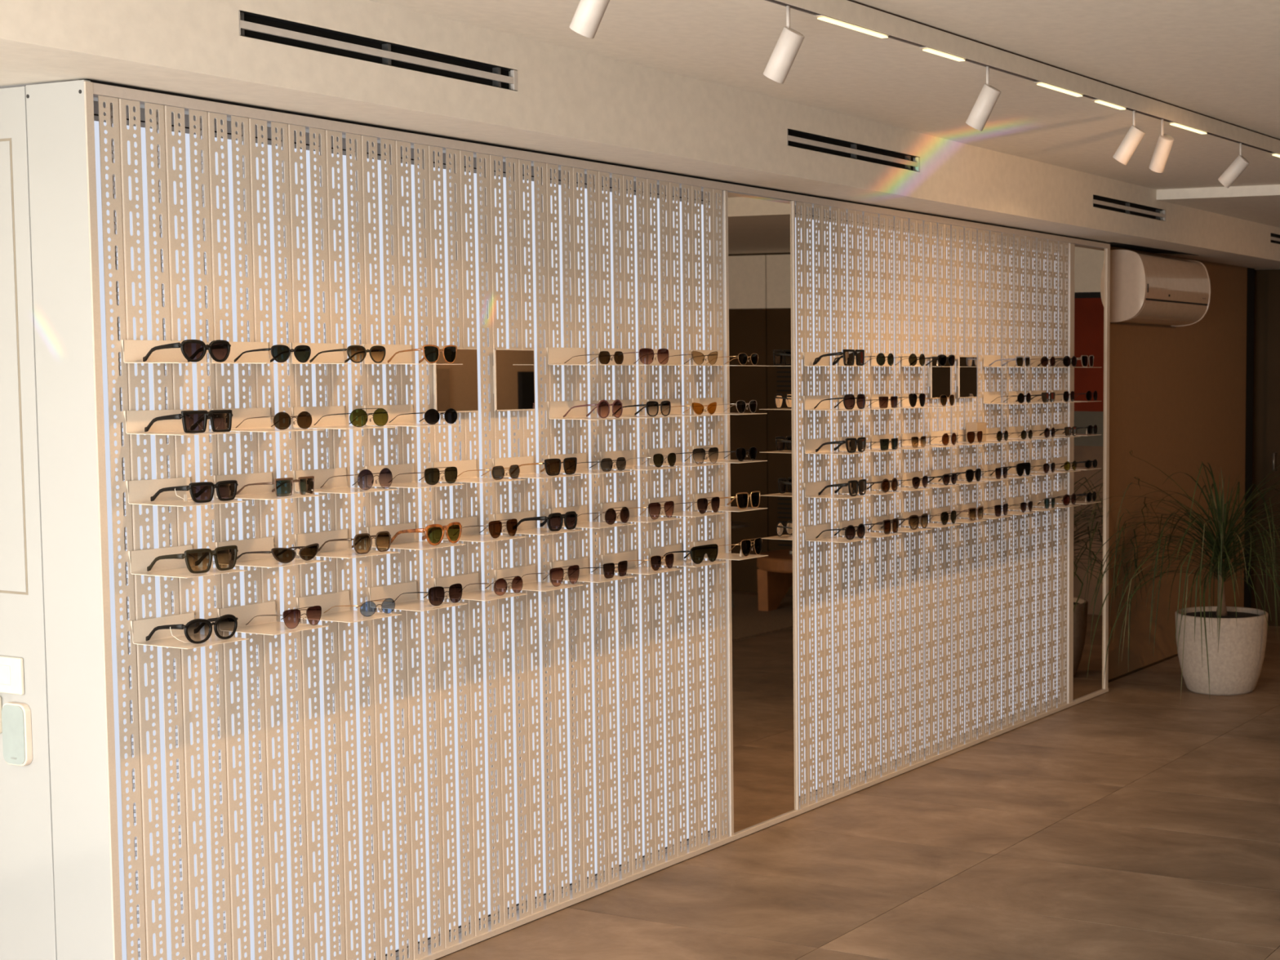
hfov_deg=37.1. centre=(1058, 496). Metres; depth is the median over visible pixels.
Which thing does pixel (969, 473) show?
sunglasses
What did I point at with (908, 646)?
display
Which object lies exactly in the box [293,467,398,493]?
display shelf
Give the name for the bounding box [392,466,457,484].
sunglasses
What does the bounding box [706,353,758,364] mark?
sunglasses
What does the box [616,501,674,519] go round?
sunglasses
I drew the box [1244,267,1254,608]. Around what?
trim
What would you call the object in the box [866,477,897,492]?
sunglasses
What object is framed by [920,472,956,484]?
sunglasses
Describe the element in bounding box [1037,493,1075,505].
sunglasses
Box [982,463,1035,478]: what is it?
display shelf
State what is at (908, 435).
display shelf
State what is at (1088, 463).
sunglasses
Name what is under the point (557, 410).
display shelf
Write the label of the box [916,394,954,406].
sunglasses
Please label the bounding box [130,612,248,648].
display shelf
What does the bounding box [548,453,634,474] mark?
display shelf
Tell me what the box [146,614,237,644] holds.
sunglasses
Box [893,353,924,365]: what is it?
sunglasses
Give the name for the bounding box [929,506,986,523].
display shelf
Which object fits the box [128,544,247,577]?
display shelf
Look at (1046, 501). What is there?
sunglasses
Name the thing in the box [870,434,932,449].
display shelf
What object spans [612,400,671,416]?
sunglasses
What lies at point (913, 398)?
sunglasses
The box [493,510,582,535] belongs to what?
display shelf
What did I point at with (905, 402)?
display shelf
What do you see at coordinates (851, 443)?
sunglasses
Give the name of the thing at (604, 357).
sunglasses
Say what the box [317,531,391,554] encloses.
sunglasses
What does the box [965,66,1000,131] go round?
spotlight
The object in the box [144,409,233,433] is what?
sunglasses
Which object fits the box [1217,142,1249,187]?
spotlight
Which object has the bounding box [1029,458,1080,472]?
display shelf
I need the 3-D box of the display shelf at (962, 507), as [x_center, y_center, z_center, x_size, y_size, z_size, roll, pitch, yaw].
[-0.321,0.064,7.935,0.187,0.054,0.170,2,4,25]
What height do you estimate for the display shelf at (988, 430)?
0.054 m
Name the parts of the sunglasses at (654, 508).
frame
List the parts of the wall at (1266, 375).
wall panel, door handle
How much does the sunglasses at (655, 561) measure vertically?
0.049 m
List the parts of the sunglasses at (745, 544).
frame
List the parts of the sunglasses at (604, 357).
frame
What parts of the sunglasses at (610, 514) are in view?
frame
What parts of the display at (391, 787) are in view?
frame post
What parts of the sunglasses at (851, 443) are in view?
frame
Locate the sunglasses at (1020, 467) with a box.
[990,462,1031,476]
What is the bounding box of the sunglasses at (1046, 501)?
[1017,497,1055,508]
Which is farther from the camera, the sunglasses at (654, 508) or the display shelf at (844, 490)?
the display shelf at (844, 490)
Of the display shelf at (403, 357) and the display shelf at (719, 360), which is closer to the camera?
the display shelf at (403, 357)
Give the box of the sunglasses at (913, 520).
[880,513,928,529]
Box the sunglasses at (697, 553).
[662,543,718,564]
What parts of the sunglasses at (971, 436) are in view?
frame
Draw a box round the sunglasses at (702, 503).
[674,496,719,514]
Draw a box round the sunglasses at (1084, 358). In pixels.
[1056,355,1093,366]
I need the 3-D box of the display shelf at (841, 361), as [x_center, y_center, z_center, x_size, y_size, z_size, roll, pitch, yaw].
[-0.727,-0.526,7.020,0.187,0.054,0.170,2,4,25]
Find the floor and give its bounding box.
[396,626,1279,959]
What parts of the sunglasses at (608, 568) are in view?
frame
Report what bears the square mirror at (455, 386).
attached to the display at (391, 787)
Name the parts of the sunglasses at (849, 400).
frame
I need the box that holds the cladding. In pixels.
[0,80,113,959]
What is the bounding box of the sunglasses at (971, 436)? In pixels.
[939,431,982,444]
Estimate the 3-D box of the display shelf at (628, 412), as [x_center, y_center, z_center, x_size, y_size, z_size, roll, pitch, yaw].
[-1.322,-0.277,5.762,0.187,0.054,0.170,2,4,25]
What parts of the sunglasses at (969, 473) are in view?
frame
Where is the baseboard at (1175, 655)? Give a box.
[1107,653,1177,683]
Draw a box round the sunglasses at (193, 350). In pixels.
[142,339,231,362]
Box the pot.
[1174,606,1268,695]
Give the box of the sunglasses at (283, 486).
[235,475,314,497]
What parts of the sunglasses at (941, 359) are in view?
frame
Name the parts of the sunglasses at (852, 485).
frame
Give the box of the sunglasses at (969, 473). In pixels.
[937,468,981,482]
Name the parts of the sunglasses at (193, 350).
frame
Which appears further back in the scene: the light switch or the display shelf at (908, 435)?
the display shelf at (908, 435)
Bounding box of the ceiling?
[368,0,1279,227]
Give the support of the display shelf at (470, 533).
attached to the display at (391, 787)
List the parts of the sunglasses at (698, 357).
frame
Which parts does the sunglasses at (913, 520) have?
frame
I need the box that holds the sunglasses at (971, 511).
[947,506,983,520]
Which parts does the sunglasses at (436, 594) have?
frame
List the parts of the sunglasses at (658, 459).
frame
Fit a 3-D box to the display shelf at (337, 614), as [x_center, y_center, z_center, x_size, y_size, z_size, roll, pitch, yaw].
[-1.833,0.285,4.709,0.187,0.054,0.170,2,4,25]
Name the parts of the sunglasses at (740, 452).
frame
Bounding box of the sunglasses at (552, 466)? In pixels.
[519,457,577,475]
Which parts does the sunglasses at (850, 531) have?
frame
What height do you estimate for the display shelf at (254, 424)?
0.054 m
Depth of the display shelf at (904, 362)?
7.45 m
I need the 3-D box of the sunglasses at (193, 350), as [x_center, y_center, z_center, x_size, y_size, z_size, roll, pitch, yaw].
[-2.031,-0.338,4.249,0.143,0.052,0.138,2,4,26]
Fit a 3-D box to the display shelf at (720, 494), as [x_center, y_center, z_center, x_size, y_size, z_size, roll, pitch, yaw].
[-1.119,0.018,6.219,0.187,0.054,0.170,2,4,25]
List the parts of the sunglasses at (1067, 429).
frame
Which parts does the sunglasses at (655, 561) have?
frame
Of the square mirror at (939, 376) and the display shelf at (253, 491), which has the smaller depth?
the display shelf at (253, 491)
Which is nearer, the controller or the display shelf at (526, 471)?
the controller
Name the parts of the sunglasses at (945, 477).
frame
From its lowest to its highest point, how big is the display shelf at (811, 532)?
0.054 m
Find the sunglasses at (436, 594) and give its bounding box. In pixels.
[394,583,462,605]
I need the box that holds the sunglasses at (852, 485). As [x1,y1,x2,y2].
[817,479,866,496]
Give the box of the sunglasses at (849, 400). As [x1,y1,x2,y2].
[813,394,865,409]
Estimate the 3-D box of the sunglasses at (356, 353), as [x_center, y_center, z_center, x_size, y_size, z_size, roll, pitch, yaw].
[-1.827,-0.365,4.687,0.141,0.045,0.131,2,4,24]
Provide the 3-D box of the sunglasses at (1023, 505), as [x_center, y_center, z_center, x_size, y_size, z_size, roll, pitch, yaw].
[-0.201,0.046,8.207,0.140,0.046,0.118,2,4,26]
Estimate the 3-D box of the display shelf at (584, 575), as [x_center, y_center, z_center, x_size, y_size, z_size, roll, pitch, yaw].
[-1.425,0.225,5.579,0.187,0.054,0.170,2,4,25]
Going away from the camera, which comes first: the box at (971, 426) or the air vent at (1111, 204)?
the box at (971, 426)
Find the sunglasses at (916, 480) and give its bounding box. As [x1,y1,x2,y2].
[897,475,928,488]
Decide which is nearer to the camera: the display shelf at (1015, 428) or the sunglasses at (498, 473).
the sunglasses at (498, 473)
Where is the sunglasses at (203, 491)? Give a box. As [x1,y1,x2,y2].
[150,480,238,502]
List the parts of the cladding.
cabinet door, cladding panel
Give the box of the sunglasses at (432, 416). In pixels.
[389,408,457,424]
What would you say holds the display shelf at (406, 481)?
attached to the display at (391, 787)
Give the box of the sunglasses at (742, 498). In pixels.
[707,490,759,509]
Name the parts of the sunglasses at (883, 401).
frame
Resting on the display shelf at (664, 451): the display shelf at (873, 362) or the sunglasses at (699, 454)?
the sunglasses at (699, 454)
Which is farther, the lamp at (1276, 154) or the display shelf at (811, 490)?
the lamp at (1276, 154)
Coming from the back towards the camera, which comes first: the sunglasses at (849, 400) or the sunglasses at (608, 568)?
the sunglasses at (849, 400)
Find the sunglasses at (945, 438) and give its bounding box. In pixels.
[919,432,956,445]
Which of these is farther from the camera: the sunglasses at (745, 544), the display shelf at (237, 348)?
the sunglasses at (745, 544)
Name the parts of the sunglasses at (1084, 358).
frame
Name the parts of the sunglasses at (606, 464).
frame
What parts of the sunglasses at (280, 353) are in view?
frame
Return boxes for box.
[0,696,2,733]
[965,422,986,441]
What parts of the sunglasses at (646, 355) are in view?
frame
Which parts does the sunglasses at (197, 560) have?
frame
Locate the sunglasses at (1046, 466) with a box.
[1030,462,1054,473]
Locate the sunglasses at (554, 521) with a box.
[517,511,577,531]
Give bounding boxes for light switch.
[0,655,24,694]
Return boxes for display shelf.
[121,339,239,363]
[123,408,243,435]
[125,476,244,506]
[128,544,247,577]
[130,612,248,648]
[209,341,322,364]
[211,407,324,431]
[213,471,325,500]
[215,536,327,568]
[217,600,328,635]
[289,342,395,364]
[291,405,397,429]
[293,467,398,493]
[294,528,399,558]
[296,590,401,622]
[362,343,462,364]
[364,404,463,426]
[365,463,465,488]
[366,522,466,550]
[368,581,467,611]
[431,459,526,483]
[432,515,527,542]
[434,572,528,600]
[492,456,582,478]
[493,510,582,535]
[494,564,583,591]
[546,346,632,365]
[547,400,633,420]
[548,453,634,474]
[549,505,633,528]
[550,556,635,582]
[598,347,680,365]
[599,399,680,417]
[600,449,681,470]
[600,500,681,522]
[601,550,682,574]
[647,398,725,416]
[648,349,724,365]
[648,446,725,466]
[648,495,726,516]
[648,543,727,567]
[691,350,723,364]
[692,397,767,414]
[692,444,767,463]
[693,491,767,511]
[693,537,768,559]
[803,351,870,366]
[803,395,862,410]
[803,437,870,454]
[804,480,870,498]
[804,523,870,542]
[837,355,886,366]
[837,394,902,409]
[837,435,902,452]
[838,477,901,494]
[838,518,901,537]
[870,352,893,366]
[870,393,928,408]
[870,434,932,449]
[870,474,932,491]
[871,514,931,532]
[900,353,922,366]
[900,393,956,407]
[900,431,957,447]
[901,471,960,487]
[901,510,960,528]
[929,430,987,444]
[929,468,987,484]
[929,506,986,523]
[956,429,1009,443]
[956,466,1013,480]
[956,502,1012,519]
[982,355,1036,367]
[982,391,1036,404]
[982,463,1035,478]
[982,498,1036,515]
[986,426,1036,441]
[1006,355,1048,367]
[1006,391,1059,403]
[1006,426,1059,439]
[1006,461,1056,475]
[1006,495,1057,511]
[1029,390,1080,402]
[1029,424,1080,437]
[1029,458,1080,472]
[1029,493,1078,507]
[1030,355,1046,366]
[1051,355,1068,367]
[1051,390,1101,401]
[1051,422,1101,435]
[1051,456,1101,470]
[1051,489,1099,504]
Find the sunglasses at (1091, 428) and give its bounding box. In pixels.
[1062,424,1097,434]
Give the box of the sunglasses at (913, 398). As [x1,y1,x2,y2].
[889,393,925,407]
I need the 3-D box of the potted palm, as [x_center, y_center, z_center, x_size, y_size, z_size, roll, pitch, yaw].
[1.056,0.370,9.419,1.634,1.302,2.137,2,4,25]
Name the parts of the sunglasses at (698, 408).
frame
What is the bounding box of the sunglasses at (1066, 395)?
[1037,391,1074,401]
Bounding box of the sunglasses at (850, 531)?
[815,523,865,539]
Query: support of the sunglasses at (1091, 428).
on the display shelf at (1056, 426)
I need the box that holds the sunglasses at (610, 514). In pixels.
[577,506,629,524]
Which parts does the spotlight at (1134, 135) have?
stem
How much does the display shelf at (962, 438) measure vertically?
0.054 m
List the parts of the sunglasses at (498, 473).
frame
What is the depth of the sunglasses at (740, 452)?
6.18 m
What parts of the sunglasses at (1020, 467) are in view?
frame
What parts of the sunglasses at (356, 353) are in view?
frame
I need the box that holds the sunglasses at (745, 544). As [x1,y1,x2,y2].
[719,537,762,556]
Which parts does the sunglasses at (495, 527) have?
frame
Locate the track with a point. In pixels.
(898, 28)
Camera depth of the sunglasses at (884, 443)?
7.04 m
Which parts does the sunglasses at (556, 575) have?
frame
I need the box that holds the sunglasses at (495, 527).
[462,518,517,538]
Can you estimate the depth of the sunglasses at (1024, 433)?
8.14 m
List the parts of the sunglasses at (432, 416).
frame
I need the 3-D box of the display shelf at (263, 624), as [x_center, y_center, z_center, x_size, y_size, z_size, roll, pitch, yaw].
[-1.935,0.300,4.492,0.187,0.054,0.170,2,4,25]
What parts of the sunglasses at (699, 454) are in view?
frame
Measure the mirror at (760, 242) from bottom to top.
2.261 m
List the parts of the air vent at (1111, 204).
trim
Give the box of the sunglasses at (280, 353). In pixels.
[234,344,311,362]
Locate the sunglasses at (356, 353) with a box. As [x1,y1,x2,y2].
[309,345,386,363]
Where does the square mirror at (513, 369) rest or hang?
attached to the display at (391, 787)
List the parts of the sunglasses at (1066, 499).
frame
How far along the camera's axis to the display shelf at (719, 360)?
6.23 m
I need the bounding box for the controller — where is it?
[1,702,32,766]
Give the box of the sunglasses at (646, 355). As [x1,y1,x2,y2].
[609,347,668,364]
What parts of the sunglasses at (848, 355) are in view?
frame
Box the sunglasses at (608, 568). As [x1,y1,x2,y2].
[579,560,627,578]
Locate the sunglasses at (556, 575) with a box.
[524,564,579,586]
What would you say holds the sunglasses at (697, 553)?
on the display shelf at (678, 561)
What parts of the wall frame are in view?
corner post, rail, rail, post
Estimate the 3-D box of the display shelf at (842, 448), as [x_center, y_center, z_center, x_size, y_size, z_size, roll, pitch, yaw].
[-0.728,-0.202,7.043,0.187,0.054,0.170,2,4,25]
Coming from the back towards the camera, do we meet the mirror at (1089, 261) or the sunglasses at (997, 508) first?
the mirror at (1089, 261)
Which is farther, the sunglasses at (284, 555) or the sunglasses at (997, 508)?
the sunglasses at (997, 508)
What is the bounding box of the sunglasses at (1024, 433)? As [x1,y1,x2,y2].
[995,429,1032,439]
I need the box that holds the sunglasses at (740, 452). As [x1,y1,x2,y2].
[704,447,756,461]
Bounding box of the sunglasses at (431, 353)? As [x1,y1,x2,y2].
[387,344,457,363]
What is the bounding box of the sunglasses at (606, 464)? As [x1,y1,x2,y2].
[577,457,626,471]
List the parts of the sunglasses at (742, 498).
frame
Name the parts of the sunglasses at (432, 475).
frame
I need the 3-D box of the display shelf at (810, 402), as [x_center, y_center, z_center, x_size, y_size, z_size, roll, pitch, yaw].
[-0.829,-0.348,6.814,0.187,0.054,0.170,2,4,25]
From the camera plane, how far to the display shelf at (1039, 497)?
8.60 m
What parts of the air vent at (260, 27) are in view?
trim, trim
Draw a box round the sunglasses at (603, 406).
[563,399,622,417]
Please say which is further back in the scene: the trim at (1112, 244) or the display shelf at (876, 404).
the trim at (1112, 244)
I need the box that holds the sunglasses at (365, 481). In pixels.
[320,467,392,489]
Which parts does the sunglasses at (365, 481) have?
frame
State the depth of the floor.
6.12 m
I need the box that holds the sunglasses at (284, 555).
[236,543,319,563]
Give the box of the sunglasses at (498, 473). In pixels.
[457,464,519,479]
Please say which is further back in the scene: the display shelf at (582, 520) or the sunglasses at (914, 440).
the sunglasses at (914, 440)
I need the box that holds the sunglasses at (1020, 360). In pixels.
[988,355,1030,366]
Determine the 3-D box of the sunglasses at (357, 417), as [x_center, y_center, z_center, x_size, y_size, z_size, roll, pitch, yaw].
[-1.825,-0.204,4.703,0.141,0.047,0.126,2,4,26]
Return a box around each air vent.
[239,9,517,91]
[786,128,919,171]
[1093,195,1165,221]
[1270,232,1279,244]
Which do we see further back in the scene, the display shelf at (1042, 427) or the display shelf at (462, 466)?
the display shelf at (1042, 427)
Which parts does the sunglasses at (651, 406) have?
frame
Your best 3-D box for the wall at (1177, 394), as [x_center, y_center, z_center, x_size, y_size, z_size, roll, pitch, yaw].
[0.635,-0.220,10.556,0.090,2.318,2.440,2,4,25]
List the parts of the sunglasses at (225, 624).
frame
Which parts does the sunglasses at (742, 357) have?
frame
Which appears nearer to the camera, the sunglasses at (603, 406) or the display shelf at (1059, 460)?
the sunglasses at (603, 406)
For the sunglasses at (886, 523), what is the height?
0.057 m
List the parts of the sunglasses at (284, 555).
frame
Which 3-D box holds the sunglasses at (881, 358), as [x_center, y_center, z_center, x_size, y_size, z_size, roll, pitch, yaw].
[-0.725,-0.528,7.039,0.142,0.049,0.136,2,4,24]
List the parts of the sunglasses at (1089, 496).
frame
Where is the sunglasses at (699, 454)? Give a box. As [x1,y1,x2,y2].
[663,447,718,464]
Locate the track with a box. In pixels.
[764,0,1279,154]
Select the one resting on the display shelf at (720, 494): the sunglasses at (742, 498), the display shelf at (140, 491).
the sunglasses at (742, 498)
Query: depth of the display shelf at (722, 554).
6.25 m
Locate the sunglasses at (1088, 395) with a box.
[1061,390,1097,400]
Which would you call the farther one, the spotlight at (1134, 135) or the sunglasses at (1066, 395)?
the sunglasses at (1066, 395)
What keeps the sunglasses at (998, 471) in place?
on the display shelf at (962, 476)
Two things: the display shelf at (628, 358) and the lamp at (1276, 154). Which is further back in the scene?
the lamp at (1276, 154)
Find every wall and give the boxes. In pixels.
[1107,246,1247,679]
[1250,269,1279,626]
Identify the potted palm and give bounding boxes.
[1079,450,1279,699]
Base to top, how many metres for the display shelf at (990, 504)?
0.054 m
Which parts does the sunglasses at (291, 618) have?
frame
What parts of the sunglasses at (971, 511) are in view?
frame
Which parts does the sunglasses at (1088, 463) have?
frame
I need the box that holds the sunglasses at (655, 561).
[617,553,674,570]
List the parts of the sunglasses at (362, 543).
frame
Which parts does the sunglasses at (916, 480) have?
frame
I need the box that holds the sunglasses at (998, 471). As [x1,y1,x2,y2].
[973,466,1007,479]
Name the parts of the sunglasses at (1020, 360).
frame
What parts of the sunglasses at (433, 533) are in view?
frame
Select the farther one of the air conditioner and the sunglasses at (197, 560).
the air conditioner
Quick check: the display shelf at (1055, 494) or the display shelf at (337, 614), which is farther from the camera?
the display shelf at (1055, 494)
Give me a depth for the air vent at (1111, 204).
8.81 m
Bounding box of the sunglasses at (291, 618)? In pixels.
[245,605,321,628]
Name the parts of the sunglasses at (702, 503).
frame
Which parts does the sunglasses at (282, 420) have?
frame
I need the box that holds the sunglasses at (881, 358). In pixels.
[863,352,893,365]
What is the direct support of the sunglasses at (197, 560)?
on the display shelf at (140, 560)
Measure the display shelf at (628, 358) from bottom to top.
0.054 m
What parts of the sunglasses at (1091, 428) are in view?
frame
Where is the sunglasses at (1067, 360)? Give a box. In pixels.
[1037,355,1076,366]
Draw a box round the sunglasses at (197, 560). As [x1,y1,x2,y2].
[146,545,238,573]
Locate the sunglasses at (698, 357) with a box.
[659,351,717,364]
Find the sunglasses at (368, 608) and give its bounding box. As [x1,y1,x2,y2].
[324,598,395,616]
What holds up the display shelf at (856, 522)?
attached to the display at (908, 646)
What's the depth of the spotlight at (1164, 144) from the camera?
6.51 m
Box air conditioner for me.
[1109,249,1210,326]
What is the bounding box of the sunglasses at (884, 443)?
[866,438,897,450]
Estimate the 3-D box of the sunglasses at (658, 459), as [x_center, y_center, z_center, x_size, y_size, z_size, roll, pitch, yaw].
[-1.309,-0.117,5.817,0.140,0.045,0.118,2,4,26]
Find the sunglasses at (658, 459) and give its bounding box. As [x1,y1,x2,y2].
[626,452,675,467]
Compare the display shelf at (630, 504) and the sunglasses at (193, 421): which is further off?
the display shelf at (630, 504)
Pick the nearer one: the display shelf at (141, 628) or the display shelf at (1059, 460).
the display shelf at (141, 628)
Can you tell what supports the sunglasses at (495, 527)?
on the display shelf at (470, 533)
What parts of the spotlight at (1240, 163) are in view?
stem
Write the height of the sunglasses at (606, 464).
0.041 m
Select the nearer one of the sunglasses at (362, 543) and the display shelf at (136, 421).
the display shelf at (136, 421)
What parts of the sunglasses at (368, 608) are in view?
frame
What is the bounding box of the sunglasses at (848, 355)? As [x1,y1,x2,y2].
[813,349,864,365]
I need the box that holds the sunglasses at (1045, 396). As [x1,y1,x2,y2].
[1015,391,1055,402]
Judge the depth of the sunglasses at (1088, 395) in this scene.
8.77 m
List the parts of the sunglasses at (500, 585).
frame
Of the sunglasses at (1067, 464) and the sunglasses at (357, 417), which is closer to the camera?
the sunglasses at (357, 417)
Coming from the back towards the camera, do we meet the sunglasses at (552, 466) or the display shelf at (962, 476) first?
the display shelf at (962, 476)
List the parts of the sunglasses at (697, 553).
frame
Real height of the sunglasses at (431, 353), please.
0.050 m
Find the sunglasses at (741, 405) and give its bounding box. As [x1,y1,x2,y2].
[704,400,756,413]
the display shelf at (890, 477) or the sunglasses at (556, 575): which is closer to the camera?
the sunglasses at (556, 575)
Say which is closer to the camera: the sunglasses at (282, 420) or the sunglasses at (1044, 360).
the sunglasses at (282, 420)
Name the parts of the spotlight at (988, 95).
stem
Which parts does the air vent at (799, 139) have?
trim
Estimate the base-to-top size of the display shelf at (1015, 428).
0.054 m
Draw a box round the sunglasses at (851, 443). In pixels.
[815,436,866,453]
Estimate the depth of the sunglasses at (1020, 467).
8.13 m
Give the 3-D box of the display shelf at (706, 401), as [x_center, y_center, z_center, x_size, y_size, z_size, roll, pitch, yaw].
[-1.119,-0.306,6.197,0.187,0.054,0.170,2,4,25]
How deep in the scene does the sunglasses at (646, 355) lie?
5.71 m
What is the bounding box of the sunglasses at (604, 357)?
[564,351,623,364]
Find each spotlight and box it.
[569,0,609,38]
[763,5,804,84]
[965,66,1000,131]
[1112,111,1145,164]
[1149,119,1173,173]
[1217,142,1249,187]
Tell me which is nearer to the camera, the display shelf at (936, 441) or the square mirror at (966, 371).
the display shelf at (936, 441)
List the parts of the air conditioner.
panel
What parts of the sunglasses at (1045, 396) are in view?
frame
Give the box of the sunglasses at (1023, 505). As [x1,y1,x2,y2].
[1008,501,1032,512]
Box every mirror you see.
[432,347,478,412]
[493,348,534,411]
[728,191,795,833]
[928,355,950,399]
[955,355,977,398]
[1072,244,1105,700]
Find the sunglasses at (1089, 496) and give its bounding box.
[1061,491,1096,502]
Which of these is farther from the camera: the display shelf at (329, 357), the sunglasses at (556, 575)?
the sunglasses at (556, 575)
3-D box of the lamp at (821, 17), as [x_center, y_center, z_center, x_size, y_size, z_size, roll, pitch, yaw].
[-0.535,-1.219,4.735,0.026,0.007,0.314,2,4,27]
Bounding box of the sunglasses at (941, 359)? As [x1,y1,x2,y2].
[909,354,955,366]
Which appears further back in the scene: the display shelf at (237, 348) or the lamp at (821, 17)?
the lamp at (821, 17)
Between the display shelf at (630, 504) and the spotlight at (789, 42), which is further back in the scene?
the display shelf at (630, 504)
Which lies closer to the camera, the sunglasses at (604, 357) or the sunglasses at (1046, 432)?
the sunglasses at (604, 357)
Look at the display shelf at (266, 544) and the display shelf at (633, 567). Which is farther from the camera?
the display shelf at (633, 567)
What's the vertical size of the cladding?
2.313 m
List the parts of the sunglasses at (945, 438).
frame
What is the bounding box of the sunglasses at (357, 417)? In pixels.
[313,408,388,426]
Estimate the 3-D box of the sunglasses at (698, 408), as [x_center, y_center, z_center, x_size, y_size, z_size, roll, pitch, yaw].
[-1.218,-0.289,6.001,0.141,0.041,0.133,2,4,26]
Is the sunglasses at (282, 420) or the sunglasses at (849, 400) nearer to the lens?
the sunglasses at (282, 420)
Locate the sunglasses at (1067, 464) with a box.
[1039,460,1076,471]
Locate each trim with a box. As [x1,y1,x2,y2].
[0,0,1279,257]
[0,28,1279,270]
[1106,242,1199,255]
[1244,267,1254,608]
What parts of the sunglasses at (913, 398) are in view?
frame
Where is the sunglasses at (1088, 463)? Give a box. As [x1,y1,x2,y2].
[1060,459,1097,468]
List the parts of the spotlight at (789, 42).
stem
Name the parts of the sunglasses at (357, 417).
frame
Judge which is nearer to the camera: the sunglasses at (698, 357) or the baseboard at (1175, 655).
the sunglasses at (698, 357)
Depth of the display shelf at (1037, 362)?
8.55 m
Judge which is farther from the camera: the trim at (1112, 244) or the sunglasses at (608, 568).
the trim at (1112, 244)
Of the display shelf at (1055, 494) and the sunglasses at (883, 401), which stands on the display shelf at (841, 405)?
the sunglasses at (883, 401)
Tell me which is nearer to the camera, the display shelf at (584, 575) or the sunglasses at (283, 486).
the sunglasses at (283, 486)
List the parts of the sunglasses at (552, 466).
frame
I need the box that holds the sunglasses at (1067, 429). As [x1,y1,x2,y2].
[1039,426,1076,435]
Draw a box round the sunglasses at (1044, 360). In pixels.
[1015,355,1055,366]
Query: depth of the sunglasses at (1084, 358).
8.71 m
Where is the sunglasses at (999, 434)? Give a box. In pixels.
[986,430,1008,441]
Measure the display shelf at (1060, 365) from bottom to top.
0.054 m
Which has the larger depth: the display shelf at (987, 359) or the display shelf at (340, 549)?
the display shelf at (987, 359)
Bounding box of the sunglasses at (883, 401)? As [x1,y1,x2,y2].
[865,395,897,408]
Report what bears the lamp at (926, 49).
attached to the track
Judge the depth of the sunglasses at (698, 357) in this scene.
5.95 m
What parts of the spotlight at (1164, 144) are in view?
stem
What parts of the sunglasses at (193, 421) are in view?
frame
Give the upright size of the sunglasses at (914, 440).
0.045 m
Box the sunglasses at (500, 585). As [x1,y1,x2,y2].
[462,575,523,595]
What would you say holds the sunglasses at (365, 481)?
on the display shelf at (338, 485)
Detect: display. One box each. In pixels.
[93,95,733,959]
[789,200,1074,809]
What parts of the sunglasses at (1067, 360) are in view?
frame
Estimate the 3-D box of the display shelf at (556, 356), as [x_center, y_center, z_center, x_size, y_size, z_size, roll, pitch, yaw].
[-1.423,-0.424,5.533,0.187,0.054,0.170,2,4,25]
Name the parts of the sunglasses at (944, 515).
frame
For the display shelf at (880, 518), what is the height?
0.054 m
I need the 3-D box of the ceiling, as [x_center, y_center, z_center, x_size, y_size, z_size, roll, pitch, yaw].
[1.671,-1.333,5.243,5.420,0.255,12.350,2,4,25]
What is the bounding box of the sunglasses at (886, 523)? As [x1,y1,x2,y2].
[855,518,898,533]
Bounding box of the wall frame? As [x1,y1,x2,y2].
[81,79,1110,959]
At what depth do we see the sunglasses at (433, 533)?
4.91 m
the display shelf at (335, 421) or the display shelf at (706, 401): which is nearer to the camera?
the display shelf at (335, 421)
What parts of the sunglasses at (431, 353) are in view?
frame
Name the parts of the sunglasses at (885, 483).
frame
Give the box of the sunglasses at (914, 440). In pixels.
[888,435,925,448]
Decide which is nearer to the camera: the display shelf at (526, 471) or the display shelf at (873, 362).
the display shelf at (526, 471)
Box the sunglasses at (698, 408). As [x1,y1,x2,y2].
[659,401,716,414]
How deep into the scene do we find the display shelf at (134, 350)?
4.25 m
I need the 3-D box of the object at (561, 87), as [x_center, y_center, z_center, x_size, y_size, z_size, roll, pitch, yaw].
[-0.785,-1.307,6.395,0.020,0.382,12.350,2,4,25]
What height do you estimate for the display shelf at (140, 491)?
0.054 m
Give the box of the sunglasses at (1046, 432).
[1017,427,1055,437]
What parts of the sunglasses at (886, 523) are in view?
frame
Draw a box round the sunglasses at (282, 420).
[235,411,311,430]
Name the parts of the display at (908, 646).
frame post, frame post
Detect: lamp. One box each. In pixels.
[813,14,888,38]
[919,46,965,61]
[1034,81,1083,97]
[1092,98,1126,110]
[1168,121,1206,134]
[1271,152,1279,157]
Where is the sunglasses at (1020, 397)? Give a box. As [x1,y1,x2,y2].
[991,392,1031,403]
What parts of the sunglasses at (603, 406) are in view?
frame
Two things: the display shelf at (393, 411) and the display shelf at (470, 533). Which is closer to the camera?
the display shelf at (393, 411)
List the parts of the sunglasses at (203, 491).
frame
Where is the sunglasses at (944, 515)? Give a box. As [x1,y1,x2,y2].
[928,510,956,524]
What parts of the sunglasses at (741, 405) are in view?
frame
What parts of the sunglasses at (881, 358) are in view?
frame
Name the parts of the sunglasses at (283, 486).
frame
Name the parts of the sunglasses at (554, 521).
frame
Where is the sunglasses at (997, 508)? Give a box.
[967,503,1008,516]
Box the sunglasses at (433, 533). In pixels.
[391,521,462,545]
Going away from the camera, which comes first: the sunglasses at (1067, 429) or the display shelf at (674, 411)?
the display shelf at (674, 411)
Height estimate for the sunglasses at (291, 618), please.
0.048 m

